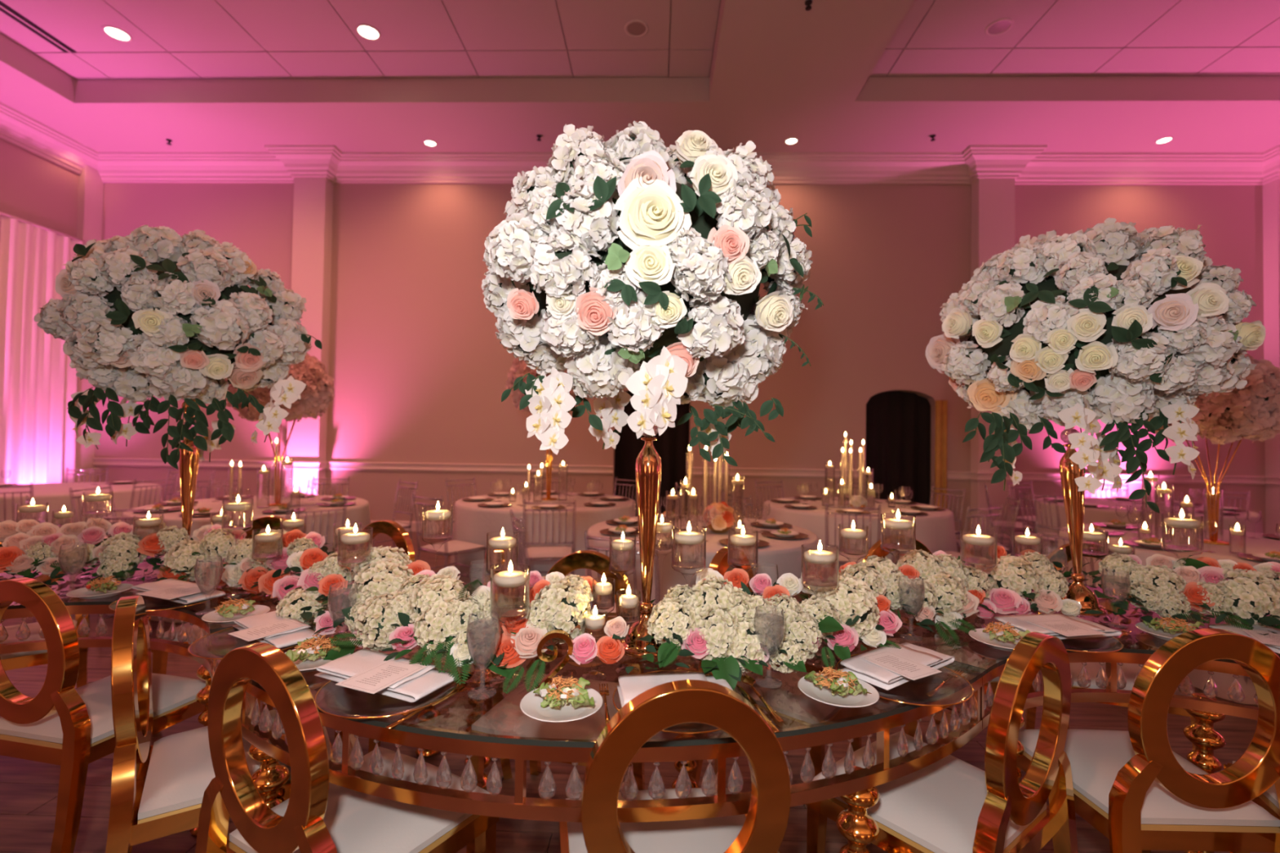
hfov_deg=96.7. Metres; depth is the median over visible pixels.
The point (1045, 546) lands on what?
water goblet
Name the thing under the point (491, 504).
salad plate
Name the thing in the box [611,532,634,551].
candle
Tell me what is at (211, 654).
crystal pendant
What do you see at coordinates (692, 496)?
candle
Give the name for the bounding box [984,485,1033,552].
chair
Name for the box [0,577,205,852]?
chair
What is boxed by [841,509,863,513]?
salad plate
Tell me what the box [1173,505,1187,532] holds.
wine glass
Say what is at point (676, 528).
vase
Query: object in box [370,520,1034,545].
baseboard
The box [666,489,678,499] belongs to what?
candle
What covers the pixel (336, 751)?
crystal pendant
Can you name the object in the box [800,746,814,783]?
crystal pendant
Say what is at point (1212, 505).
stand
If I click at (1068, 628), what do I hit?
menu card
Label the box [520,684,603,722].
salad plate
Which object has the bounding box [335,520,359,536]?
candle
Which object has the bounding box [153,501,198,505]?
charger plate
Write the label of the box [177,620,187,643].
crystal pendant
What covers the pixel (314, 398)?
flower ball
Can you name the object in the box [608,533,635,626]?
glass
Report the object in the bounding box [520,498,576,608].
chair
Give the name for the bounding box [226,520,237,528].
candle
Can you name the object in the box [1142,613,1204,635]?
salad
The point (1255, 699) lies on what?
crystal pendant
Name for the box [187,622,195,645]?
crystal pendant
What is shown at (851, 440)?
taper candle
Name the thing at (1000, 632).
salad
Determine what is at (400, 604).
flower garland
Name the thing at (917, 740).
crystal pendant
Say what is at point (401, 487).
chair
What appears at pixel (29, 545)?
flower garland
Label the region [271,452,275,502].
vase
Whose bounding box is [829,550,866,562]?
seat cushion
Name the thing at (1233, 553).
vase
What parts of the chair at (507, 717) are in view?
leg, seat frame, leg, leg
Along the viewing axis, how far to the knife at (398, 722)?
1.29 m
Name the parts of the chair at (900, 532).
backrest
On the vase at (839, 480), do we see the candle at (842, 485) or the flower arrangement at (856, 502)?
the candle at (842, 485)
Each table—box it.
[0,555,476,837]
[209,590,986,852]
[764,584,1279,852]
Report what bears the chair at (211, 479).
on the floor
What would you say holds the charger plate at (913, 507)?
on the tablecloth at (935, 530)
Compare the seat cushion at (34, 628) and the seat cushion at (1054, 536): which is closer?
the seat cushion at (34, 628)
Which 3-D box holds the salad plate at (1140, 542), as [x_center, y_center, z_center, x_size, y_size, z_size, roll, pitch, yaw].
[3.322,0.764,3.687,0.191,0.021,0.191,1,-1,2]
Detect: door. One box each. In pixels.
[613,391,689,516]
[865,391,930,505]
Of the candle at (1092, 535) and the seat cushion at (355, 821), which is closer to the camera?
the seat cushion at (355, 821)
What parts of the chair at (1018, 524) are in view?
backrest, seat frame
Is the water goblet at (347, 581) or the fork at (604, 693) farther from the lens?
the water goblet at (347, 581)
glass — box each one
[15,502,48,573]
[51,508,75,565]
[80,490,113,579]
[132,514,163,580]
[209,511,233,564]
[220,497,253,599]
[239,488,250,512]
[251,527,283,600]
[280,515,306,574]
[333,522,361,595]
[336,526,373,634]
[422,504,453,568]
[485,530,519,635]
[488,563,530,686]
[582,613,608,677]
[591,577,614,627]
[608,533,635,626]
[615,589,640,672]
[654,517,675,584]
[671,524,706,655]
[697,509,710,542]
[727,528,758,570]
[751,504,762,533]
[800,543,839,664]
[838,523,868,562]
[880,513,915,628]
[960,528,997,628]
[1012,532,1043,604]
[1082,527,1108,612]
[1106,541,1135,601]
[1115,504,1128,532]
[1127,510,1142,540]
[1128,506,1142,533]
[1130,509,1145,539]
[1158,504,1171,530]
[1160,512,1204,629]
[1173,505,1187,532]
[1188,516,1204,549]
[1200,519,1217,552]
[1234,508,1248,536]
[1245,510,1262,538]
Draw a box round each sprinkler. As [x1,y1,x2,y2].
[165,138,172,145]
[536,134,541,141]
[804,0,812,10]
[929,133,936,141]
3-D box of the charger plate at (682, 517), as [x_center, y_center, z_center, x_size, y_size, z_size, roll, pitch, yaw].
[0.226,0.749,4.685,0.314,0.012,0.314,1,-1,2]
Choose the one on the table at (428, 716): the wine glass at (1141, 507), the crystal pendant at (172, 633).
the crystal pendant at (172, 633)
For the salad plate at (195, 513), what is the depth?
4.48 m
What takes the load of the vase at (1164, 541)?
on the tablecloth at (1264, 544)
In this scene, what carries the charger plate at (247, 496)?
on the tablecloth at (358, 513)
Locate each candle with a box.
[18,497,46,512]
[53,505,73,518]
[84,486,111,502]
[135,511,161,526]
[212,510,231,522]
[224,494,251,511]
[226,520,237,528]
[229,461,233,502]
[238,461,241,502]
[254,524,280,542]
[257,465,269,474]
[273,438,277,502]
[282,457,292,465]
[282,513,304,527]
[292,485,299,494]
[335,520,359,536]
[340,523,369,544]
[424,501,451,519]
[488,528,516,548]
[493,560,527,587]
[510,488,515,496]
[523,482,528,489]
[527,465,529,499]
[533,471,542,478]
[540,463,542,497]
[559,462,567,468]
[585,605,604,630]
[594,573,612,595]
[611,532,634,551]
[618,585,638,608]
[656,515,672,533]
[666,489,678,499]
[674,521,703,544]
[681,478,688,488]
[687,446,691,524]
[688,488,697,498]
[703,445,707,526]
[713,458,716,502]
[718,456,721,502]
[724,452,728,504]
[729,525,755,546]
[732,474,742,484]
[735,521,742,532]
[804,540,835,564]
[822,488,828,496]
[826,461,834,468]
[839,479,844,487]
[840,520,866,539]
[841,448,843,505]
[844,432,846,504]
[848,448,851,506]
[849,440,852,495]
[858,448,861,495]
[862,440,864,496]
[863,467,872,475]
[867,484,874,491]
[883,509,913,529]
[888,493,894,501]
[962,524,995,545]
[1014,528,1040,545]
[1083,524,1106,541]
[1108,538,1133,554]
[1139,522,1150,533]
[1142,471,1158,481]
[1155,483,1172,493]
[1163,508,1200,528]
[1181,496,1192,506]
[1231,523,1244,535]
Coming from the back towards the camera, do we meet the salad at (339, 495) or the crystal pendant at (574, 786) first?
the salad at (339, 495)
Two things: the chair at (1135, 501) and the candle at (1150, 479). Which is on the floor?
the chair at (1135, 501)
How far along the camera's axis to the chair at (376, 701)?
2.33 m
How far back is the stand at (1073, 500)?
2.09 m
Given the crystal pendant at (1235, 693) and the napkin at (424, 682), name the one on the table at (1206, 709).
the crystal pendant at (1235, 693)
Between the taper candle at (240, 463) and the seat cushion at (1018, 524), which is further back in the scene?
the seat cushion at (1018, 524)
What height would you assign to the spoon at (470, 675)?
0.013 m
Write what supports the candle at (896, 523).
on the glass at (904, 624)
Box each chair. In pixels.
[0,542,89,688]
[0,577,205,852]
[3,482,33,521]
[25,495,119,621]
[65,466,109,481]
[68,484,116,586]
[95,504,207,636]
[105,595,331,852]
[108,478,175,522]
[151,515,315,734]
[162,469,180,502]
[195,642,498,852]
[196,480,230,498]
[204,473,214,498]
[262,498,347,609]
[262,520,420,741]
[311,478,350,495]
[367,541,511,779]
[370,480,418,547]
[411,492,486,586]
[446,478,476,540]
[466,550,644,852]
[509,511,595,668]
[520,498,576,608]
[558,680,791,852]
[584,530,689,678]
[613,479,637,514]
[671,485,685,515]
[691,546,862,784]
[727,494,755,518]
[755,481,784,519]
[805,631,1078,852]
[816,530,902,659]
[824,502,881,567]
[835,481,870,496]
[847,534,999,737]
[928,485,965,553]
[932,503,1003,621]
[955,496,1020,553]
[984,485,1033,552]
[1006,480,1035,546]
[1016,628,1279,852]
[1017,489,1060,554]
[1024,541,1195,751]
[1035,520,1159,649]
[1090,484,1129,497]
[1132,501,1193,524]
[1204,487,1249,506]
[1223,760,1279,852]
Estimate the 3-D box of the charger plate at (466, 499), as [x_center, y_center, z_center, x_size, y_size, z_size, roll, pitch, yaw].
[-1.651,0.745,5.794,0.314,0.012,0.314,1,-1,2]
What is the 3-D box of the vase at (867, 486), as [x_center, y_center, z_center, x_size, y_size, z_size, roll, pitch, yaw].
[2.244,0.685,5.526,0.072,0.235,0.071,1,-1,2]
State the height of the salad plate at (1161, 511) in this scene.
0.021 m
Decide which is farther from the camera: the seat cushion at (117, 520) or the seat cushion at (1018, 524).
the seat cushion at (1018, 524)
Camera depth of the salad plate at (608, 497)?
6.05 m
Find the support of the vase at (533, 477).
on the tablecloth at (473, 522)
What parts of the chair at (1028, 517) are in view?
backrest, seat frame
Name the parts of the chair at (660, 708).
seat frame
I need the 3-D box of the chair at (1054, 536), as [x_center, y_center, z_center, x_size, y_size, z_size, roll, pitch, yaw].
[4.303,1.138,5.908,0.500,0.922,0.455,1,-1,-16]
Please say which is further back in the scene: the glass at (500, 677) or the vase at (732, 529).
the vase at (732, 529)
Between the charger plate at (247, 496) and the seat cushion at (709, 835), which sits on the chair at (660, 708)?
the seat cushion at (709, 835)
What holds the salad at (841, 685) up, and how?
on the salad plate at (824, 695)
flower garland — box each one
[0,517,260,585]
[157,524,629,693]
[612,545,1081,690]
[1052,552,1279,635]
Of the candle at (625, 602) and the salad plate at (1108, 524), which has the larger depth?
the salad plate at (1108, 524)
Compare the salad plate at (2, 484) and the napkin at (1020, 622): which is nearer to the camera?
the napkin at (1020, 622)
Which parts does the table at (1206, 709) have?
leg, rail post, leg, rail, rail, glass, rail post, rail post, leg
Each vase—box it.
[226,468,235,502]
[235,467,243,502]
[256,466,270,508]
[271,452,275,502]
[280,458,293,505]
[533,477,542,502]
[558,462,568,500]
[665,490,679,529]
[680,479,690,531]
[685,457,693,525]
[688,489,698,532]
[702,462,709,528]
[711,462,718,502]
[715,440,723,497]
[730,475,744,531]
[824,462,835,505]
[837,480,845,508]
[847,453,853,506]
[848,445,853,495]
[860,445,866,484]
[862,468,873,507]
[866,485,875,509]
[1137,524,1151,540]
[1142,473,1159,537]
[1154,484,1173,542]
[1179,497,1195,546]
[1203,488,1223,540]
[1228,524,1245,554]
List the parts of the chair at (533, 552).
seat frame, backrest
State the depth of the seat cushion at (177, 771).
1.56 m
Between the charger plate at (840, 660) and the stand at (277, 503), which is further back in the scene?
the stand at (277, 503)
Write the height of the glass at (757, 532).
0.329 m
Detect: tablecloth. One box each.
[0,482,162,561]
[106,495,373,623]
[449,492,635,599]
[584,515,830,674]
[761,497,957,570]
[1032,497,1262,556]
[1057,524,1279,705]
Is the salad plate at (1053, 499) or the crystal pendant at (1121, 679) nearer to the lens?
the crystal pendant at (1121, 679)
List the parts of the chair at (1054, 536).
backrest, seat frame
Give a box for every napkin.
[129,578,225,604]
[232,610,319,648]
[314,648,457,702]
[617,672,733,706]
[840,642,955,690]
[992,613,1121,639]
[1208,623,1279,653]
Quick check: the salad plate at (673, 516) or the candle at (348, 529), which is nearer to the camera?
the candle at (348, 529)
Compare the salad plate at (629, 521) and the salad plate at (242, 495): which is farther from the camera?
the salad plate at (242, 495)
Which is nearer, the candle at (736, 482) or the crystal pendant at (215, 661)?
the crystal pendant at (215, 661)
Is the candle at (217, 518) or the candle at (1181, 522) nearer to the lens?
the candle at (1181, 522)
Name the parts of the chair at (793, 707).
leg, seat frame, leg, leg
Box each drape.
[0,214,83,484]
[934,400,947,508]
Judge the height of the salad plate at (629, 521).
0.021 m
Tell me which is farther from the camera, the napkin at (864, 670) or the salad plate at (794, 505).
the salad plate at (794, 505)
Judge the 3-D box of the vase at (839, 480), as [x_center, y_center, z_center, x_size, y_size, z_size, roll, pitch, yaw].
[1.982,0.666,5.584,0.072,0.268,0.071,1,-1,2]
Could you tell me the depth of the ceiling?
6.72 m
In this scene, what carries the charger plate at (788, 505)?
on the tablecloth at (935, 530)
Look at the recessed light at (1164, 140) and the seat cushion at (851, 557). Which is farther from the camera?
the recessed light at (1164, 140)
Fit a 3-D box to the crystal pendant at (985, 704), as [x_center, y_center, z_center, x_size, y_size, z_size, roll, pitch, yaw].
[0.980,0.776,1.632,0.039,0.086,0.020,2,-1,-33]
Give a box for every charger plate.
[106,481,139,484]
[108,587,223,612]
[132,507,181,512]
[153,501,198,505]
[179,511,228,516]
[187,623,315,659]
[215,495,253,499]
[262,508,306,513]
[280,493,315,497]
[314,659,461,719]
[317,502,355,506]
[320,496,355,500]
[462,497,493,501]
[477,502,511,506]
[487,493,516,496]
[531,505,565,509]
[533,491,559,493]
[577,493,604,496]
[583,502,615,506]
[599,528,638,535]
[600,497,628,500]
[605,519,638,524]
[612,669,751,733]
[655,539,688,546]
[657,515,686,519]
[719,537,769,547]
[750,521,791,528]
[760,530,808,538]
[770,499,799,502]
[784,504,817,509]
[794,496,822,499]
[835,509,871,514]
[835,653,973,706]
[885,500,917,504]
[890,510,928,515]
[910,506,945,510]
[999,621,1123,653]
[1042,498,1063,502]
[1083,529,1124,535]
[1084,505,1108,507]
[1091,522,1142,528]
[1106,497,1139,500]
[1122,540,1186,550]
[1136,508,1178,513]
[1164,501,1201,505]
[1164,524,1218,531]
[1195,510,1239,515]
[1204,506,1246,511]
[1236,553,1279,563]
[1262,533,1279,538]
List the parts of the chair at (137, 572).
backrest, seat frame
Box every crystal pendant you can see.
[0,619,8,643]
[15,617,31,640]
[38,628,44,639]
[77,613,89,636]
[95,613,106,635]
[146,615,152,636]
[155,616,164,638]
[168,618,176,640]
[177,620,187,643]
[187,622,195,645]
[195,626,204,648]
[201,630,209,653]
[207,635,213,657]
[210,647,213,661]
[213,659,217,672]
[250,697,260,726]
[258,702,272,733]
[271,707,282,739]
[329,729,342,764]
[349,734,364,769]
[368,739,383,775]
[391,743,404,781]
[413,747,427,785]
[435,751,452,789]
[460,755,477,792]
[486,757,502,795]
[537,761,556,799]
[565,762,582,800]
[620,763,638,800]
[647,762,665,800]
[675,760,691,799]
[701,759,716,796]
[727,756,743,794]
[782,751,792,784]
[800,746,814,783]
[821,742,836,778]
[844,738,855,773]
[862,733,875,768]
[897,724,908,757]
[913,718,923,751]
[925,712,938,744]
[938,707,949,738]
[949,705,959,732]
[959,697,970,725]
[968,694,977,719]
[984,695,986,710]
[985,680,994,706]
[1032,672,1041,692]
[1069,663,1073,687]
[1076,662,1091,688]
[1095,662,1108,688]
[1116,662,1126,688]
[1133,663,1143,683]
[1177,675,1194,695]
[1203,671,1217,698]
[1226,674,1244,702]
[1253,692,1257,704]
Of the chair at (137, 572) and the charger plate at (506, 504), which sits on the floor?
the chair at (137, 572)
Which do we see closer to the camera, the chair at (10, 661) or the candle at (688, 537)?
the candle at (688, 537)
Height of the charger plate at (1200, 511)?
0.012 m
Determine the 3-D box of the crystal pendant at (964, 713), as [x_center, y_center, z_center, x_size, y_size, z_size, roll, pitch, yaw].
[0.887,0.773,1.555,0.039,0.086,0.020,1,-2,-21]
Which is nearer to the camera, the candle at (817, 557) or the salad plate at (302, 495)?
the candle at (817, 557)
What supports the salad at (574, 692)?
on the salad plate at (530, 704)
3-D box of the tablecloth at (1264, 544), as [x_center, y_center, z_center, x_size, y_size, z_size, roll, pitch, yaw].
[4.015,1.170,3.860,1.948,0.749,1.975,0,-1,18]
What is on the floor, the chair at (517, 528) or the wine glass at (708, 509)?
the chair at (517, 528)
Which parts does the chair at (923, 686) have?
leg, leg, seat frame, leg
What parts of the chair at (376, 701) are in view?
leg, leg, seat frame, leg, leg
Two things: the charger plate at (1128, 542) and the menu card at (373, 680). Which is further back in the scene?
the charger plate at (1128, 542)
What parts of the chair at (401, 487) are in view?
backrest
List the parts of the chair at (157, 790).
leg, leg, seat frame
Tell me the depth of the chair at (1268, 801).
1.58 m
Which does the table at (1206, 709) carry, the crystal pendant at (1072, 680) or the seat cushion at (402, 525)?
the crystal pendant at (1072, 680)
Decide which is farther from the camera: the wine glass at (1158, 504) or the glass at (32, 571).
the wine glass at (1158, 504)
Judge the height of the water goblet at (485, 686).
0.192 m
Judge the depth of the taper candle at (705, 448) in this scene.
4.22 m
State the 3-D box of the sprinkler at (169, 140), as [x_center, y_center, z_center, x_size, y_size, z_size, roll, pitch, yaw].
[-6.600,-3.986,7.975,0.070,0.062,0.070,1,-1,2]
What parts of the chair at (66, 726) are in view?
leg, seat frame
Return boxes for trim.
[0,101,1279,185]
[75,164,103,482]
[92,457,1279,485]
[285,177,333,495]
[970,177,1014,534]
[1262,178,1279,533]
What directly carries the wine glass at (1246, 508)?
on the tablecloth at (1264, 544)
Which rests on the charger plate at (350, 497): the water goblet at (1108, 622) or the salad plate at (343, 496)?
the salad plate at (343, 496)
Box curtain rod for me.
[0,211,85,243]
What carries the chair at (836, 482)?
on the floor
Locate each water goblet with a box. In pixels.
[57,542,87,595]
[194,555,222,614]
[327,581,358,631]
[466,613,500,696]
[468,560,493,589]
[753,607,785,685]
[755,562,778,578]
[897,575,924,638]
[1044,546,1066,571]
[1101,568,1130,628]
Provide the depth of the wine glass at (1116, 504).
4.32 m
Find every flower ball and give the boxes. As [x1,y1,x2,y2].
[33,224,321,469]
[224,352,334,422]
[480,120,823,466]
[505,357,590,413]
[925,217,1266,513]
[1147,353,1279,444]
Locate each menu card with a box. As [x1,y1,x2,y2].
[136,584,213,599]
[227,618,306,641]
[335,658,427,693]
[858,650,941,680]
[1026,619,1106,636]
[1241,629,1279,645]
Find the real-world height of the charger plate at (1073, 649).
0.013 m
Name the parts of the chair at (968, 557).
backrest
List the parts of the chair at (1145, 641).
leg, seat frame, leg, leg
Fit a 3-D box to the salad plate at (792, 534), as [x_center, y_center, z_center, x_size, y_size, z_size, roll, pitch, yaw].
[0.986,0.734,3.878,0.191,0.021,0.191,1,-1,2]
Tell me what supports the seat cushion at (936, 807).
on the chair at (948, 805)
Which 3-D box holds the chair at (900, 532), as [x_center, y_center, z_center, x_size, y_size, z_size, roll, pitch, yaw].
[1.429,1.049,3.670,0.500,0.922,0.455,0,-1,24]
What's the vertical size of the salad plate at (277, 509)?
0.021 m
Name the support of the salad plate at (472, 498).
on the charger plate at (466, 499)
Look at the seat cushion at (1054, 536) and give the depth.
5.88 m
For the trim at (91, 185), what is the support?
attached to the wall at (35, 188)
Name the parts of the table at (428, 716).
leg, rail, leg, rail, glass, leg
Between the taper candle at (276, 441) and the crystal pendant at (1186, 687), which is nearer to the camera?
the crystal pendant at (1186, 687)
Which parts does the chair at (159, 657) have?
leg, seat frame, leg, leg, leg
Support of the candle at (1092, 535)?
on the glass at (1083, 527)
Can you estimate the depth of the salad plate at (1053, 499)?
6.58 m
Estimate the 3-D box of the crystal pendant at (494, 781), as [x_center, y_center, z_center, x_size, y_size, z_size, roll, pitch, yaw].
[-0.313,0.748,1.222,0.039,0.086,0.020,0,-1,17]
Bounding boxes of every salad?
[85,575,121,593]
[152,503,164,509]
[168,497,181,502]
[195,506,212,513]
[213,597,255,617]
[231,492,243,496]
[278,504,292,510]
[285,634,340,662]
[331,498,342,503]
[333,493,342,497]
[533,675,595,709]
[614,524,627,530]
[617,515,631,521]
[662,511,674,516]
[665,533,671,541]
[765,518,776,524]
[776,527,791,534]
[804,666,866,697]
[982,621,1031,644]
[1087,524,1105,531]
[1107,519,1125,525]
[1142,537,1160,544]
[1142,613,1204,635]
[1264,551,1279,558]
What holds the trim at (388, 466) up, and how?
attached to the wall at (419, 367)
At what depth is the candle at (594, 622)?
1.50 m
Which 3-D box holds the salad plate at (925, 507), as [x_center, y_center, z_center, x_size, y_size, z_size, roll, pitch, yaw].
[2.821,0.797,5.584,0.191,0.021,0.191,1,-1,2]
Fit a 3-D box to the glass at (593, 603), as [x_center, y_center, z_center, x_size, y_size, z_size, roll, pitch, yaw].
[-0.107,0.557,1.652,0.066,0.221,0.066,1,-1,2]
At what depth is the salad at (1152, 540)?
3.68 m
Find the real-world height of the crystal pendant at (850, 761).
0.086 m
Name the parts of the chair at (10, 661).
seat frame, leg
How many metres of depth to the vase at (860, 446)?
5.92 m
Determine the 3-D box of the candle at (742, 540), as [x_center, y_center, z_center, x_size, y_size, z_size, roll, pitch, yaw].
[0.345,0.363,1.904,0.086,0.062,0.086,1,-1,2]
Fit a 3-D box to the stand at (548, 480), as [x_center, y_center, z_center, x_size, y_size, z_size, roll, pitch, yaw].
[-0.952,0.254,5.975,0.348,1.024,0.301,1,-1,2]
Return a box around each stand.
[178,398,199,573]
[266,417,296,506]
[539,448,556,500]
[617,424,676,663]
[1052,426,1111,624]
[1185,436,1243,545]
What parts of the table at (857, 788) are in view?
rail post, rail post, leg, rail post, leg, rail post, rail, glass, leg, rail post, leg, rail post, rail post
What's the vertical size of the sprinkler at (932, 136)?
0.062 m
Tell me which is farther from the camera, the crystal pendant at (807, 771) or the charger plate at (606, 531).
the charger plate at (606, 531)
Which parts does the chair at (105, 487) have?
backrest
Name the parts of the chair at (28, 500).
backrest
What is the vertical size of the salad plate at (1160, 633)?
0.021 m
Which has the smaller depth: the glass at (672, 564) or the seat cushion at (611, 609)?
the glass at (672, 564)
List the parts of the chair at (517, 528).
backrest, seat frame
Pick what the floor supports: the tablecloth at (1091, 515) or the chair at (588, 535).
the chair at (588, 535)
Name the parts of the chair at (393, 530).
leg, seat frame, leg, leg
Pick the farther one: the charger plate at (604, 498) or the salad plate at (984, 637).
the charger plate at (604, 498)
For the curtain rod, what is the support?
attached to the wall at (35, 188)
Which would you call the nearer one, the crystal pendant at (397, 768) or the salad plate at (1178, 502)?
the crystal pendant at (397, 768)
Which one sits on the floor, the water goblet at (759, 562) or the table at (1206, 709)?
the table at (1206, 709)
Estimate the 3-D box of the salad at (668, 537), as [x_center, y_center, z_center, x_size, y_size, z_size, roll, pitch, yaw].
[0.194,0.693,3.578,0.075,0.048,0.091,0,-1,18]
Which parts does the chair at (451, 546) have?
backrest, seat frame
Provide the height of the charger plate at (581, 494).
0.012 m
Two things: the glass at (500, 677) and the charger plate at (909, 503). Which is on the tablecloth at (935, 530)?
the charger plate at (909, 503)
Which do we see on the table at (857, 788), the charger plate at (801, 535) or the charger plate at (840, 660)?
the charger plate at (840, 660)
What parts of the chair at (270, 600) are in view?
backrest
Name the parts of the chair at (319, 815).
leg, leg, seat frame, leg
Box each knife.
[386,686,464,728]
[737,686,779,733]
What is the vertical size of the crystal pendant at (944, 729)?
0.086 m
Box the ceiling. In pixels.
[0,0,1279,151]
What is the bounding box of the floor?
[0,531,1271,852]
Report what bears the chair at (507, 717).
on the floor
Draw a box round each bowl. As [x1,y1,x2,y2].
[702,501,738,533]
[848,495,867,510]
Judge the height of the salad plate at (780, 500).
0.021 m
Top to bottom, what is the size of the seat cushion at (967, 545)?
0.030 m
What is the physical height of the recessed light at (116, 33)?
0.012 m
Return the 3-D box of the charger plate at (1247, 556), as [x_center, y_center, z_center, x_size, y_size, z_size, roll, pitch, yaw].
[3.653,0.768,3.265,0.314,0.012,0.314,1,-1,2]
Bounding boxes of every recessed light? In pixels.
[101,24,133,42]
[355,22,381,40]
[422,139,437,146]
[784,137,798,144]
[984,17,1013,36]
[1154,136,1173,144]
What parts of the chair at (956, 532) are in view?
backrest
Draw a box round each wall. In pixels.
[0,137,79,239]
[93,182,1265,533]
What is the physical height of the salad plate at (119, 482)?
0.021 m
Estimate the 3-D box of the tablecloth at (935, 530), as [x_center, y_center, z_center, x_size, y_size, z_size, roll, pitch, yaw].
[2.170,1.185,5.801,1.948,0.749,1.964,1,-1,-23]
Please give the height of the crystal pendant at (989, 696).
0.086 m
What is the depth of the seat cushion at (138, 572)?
3.86 m
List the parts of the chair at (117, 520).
backrest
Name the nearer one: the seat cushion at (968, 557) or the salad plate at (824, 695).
the salad plate at (824, 695)
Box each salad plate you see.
[0,483,17,486]
[66,583,133,599]
[112,480,133,483]
[142,506,173,511]
[163,501,181,504]
[192,510,219,515]
[201,604,270,624]
[223,494,246,498]
[271,507,297,512]
[284,644,351,672]
[287,493,308,497]
[325,501,348,505]
[328,495,349,499]
[468,497,487,500]
[484,502,505,506]
[493,492,510,495]
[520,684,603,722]
[537,504,559,508]
[582,492,599,495]
[590,502,609,505]
[605,496,623,499]
[608,527,635,533]
[613,518,637,524]
[656,536,678,543]
[657,513,678,518]
[758,520,783,526]
[770,530,799,537]
[776,498,794,502]
[790,504,810,507]
[797,674,879,708]
[800,495,817,498]
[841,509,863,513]
[893,499,911,503]
[898,509,919,514]
[916,505,937,509]
[968,628,1022,651]
[1048,497,1063,501]
[1083,528,1113,533]
[1084,502,1101,506]
[1101,522,1132,527]
[1111,497,1128,499]
[1133,540,1173,547]
[1135,622,1184,640]
[1146,508,1169,512]
[1171,501,1193,503]
[1182,525,1207,529]
[1204,510,1231,514]
[1218,506,1238,510]
[1252,553,1279,562]
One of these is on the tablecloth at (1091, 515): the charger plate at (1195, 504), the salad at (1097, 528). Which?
the charger plate at (1195, 504)
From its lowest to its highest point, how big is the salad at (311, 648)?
0.065 m
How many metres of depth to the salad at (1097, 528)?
4.20 m
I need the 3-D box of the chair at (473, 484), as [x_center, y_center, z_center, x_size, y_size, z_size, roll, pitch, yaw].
[-1.940,1.062,6.593,0.500,0.922,0.455,0,-1,35]
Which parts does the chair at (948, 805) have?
leg, seat frame, leg, leg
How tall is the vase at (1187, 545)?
0.315 m
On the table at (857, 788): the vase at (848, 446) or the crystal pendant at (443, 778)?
the crystal pendant at (443, 778)
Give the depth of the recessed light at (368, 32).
6.20 m
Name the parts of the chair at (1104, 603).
backrest, seat frame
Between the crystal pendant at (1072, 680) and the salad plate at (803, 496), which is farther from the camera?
the salad plate at (803, 496)
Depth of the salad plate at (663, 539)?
3.58 m
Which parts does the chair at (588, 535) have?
backrest, seat frame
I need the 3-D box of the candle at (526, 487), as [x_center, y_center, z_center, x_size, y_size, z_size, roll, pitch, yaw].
[-1.125,0.586,5.622,0.056,0.074,0.056,1,-1,2]
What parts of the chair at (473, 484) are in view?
backrest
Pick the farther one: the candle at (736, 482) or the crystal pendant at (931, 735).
the candle at (736, 482)
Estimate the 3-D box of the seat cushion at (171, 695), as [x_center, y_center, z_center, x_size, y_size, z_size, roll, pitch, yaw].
[-1.877,0.968,2.021,0.466,0.056,0.445,1,-1,12]
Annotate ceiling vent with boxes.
[0,0,76,52]
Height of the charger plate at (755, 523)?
0.012 m
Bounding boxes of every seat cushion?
[0,619,77,659]
[0,673,205,743]
[108,519,120,522]
[128,566,160,574]
[137,709,330,820]
[155,606,276,641]
[229,746,489,852]
[290,625,352,647]
[370,522,408,526]
[382,644,488,675]
[421,540,484,552]
[471,673,622,739]
[524,546,572,557]
[565,787,746,852]
[602,600,657,617]
[812,731,1046,852]
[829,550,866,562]
[932,551,980,564]
[955,539,1008,550]
[992,520,1031,528]
[1016,515,1035,520]
[1017,728,1279,826]
[1028,533,1058,540]
[1089,588,1118,610]
[1232,760,1279,808]
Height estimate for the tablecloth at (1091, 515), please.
0.749 m
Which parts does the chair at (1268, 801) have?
seat frame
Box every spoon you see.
[400,671,472,715]
[740,674,783,722]
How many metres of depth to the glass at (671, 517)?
1.96 m
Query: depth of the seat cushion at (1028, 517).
7.33 m
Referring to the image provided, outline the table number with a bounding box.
[535,630,573,688]
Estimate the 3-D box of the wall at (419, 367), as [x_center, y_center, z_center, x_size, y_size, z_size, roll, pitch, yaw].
[1.255,-1.323,8.424,19.000,5.860,0.250,1,-1,2]
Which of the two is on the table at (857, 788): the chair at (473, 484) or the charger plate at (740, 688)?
the charger plate at (740, 688)
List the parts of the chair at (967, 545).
seat frame, backrest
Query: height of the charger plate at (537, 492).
0.012 m
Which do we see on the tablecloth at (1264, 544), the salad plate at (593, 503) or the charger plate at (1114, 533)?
the charger plate at (1114, 533)
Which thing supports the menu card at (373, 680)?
on the napkin at (424, 682)
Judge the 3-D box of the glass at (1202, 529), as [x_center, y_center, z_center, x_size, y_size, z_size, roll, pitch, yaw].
[1.922,0.509,2.017,0.110,0.391,0.110,1,-1,2]
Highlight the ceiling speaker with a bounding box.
[624,19,648,37]
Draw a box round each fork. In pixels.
[599,683,609,724]
[925,669,964,696]
[1108,629,1131,646]

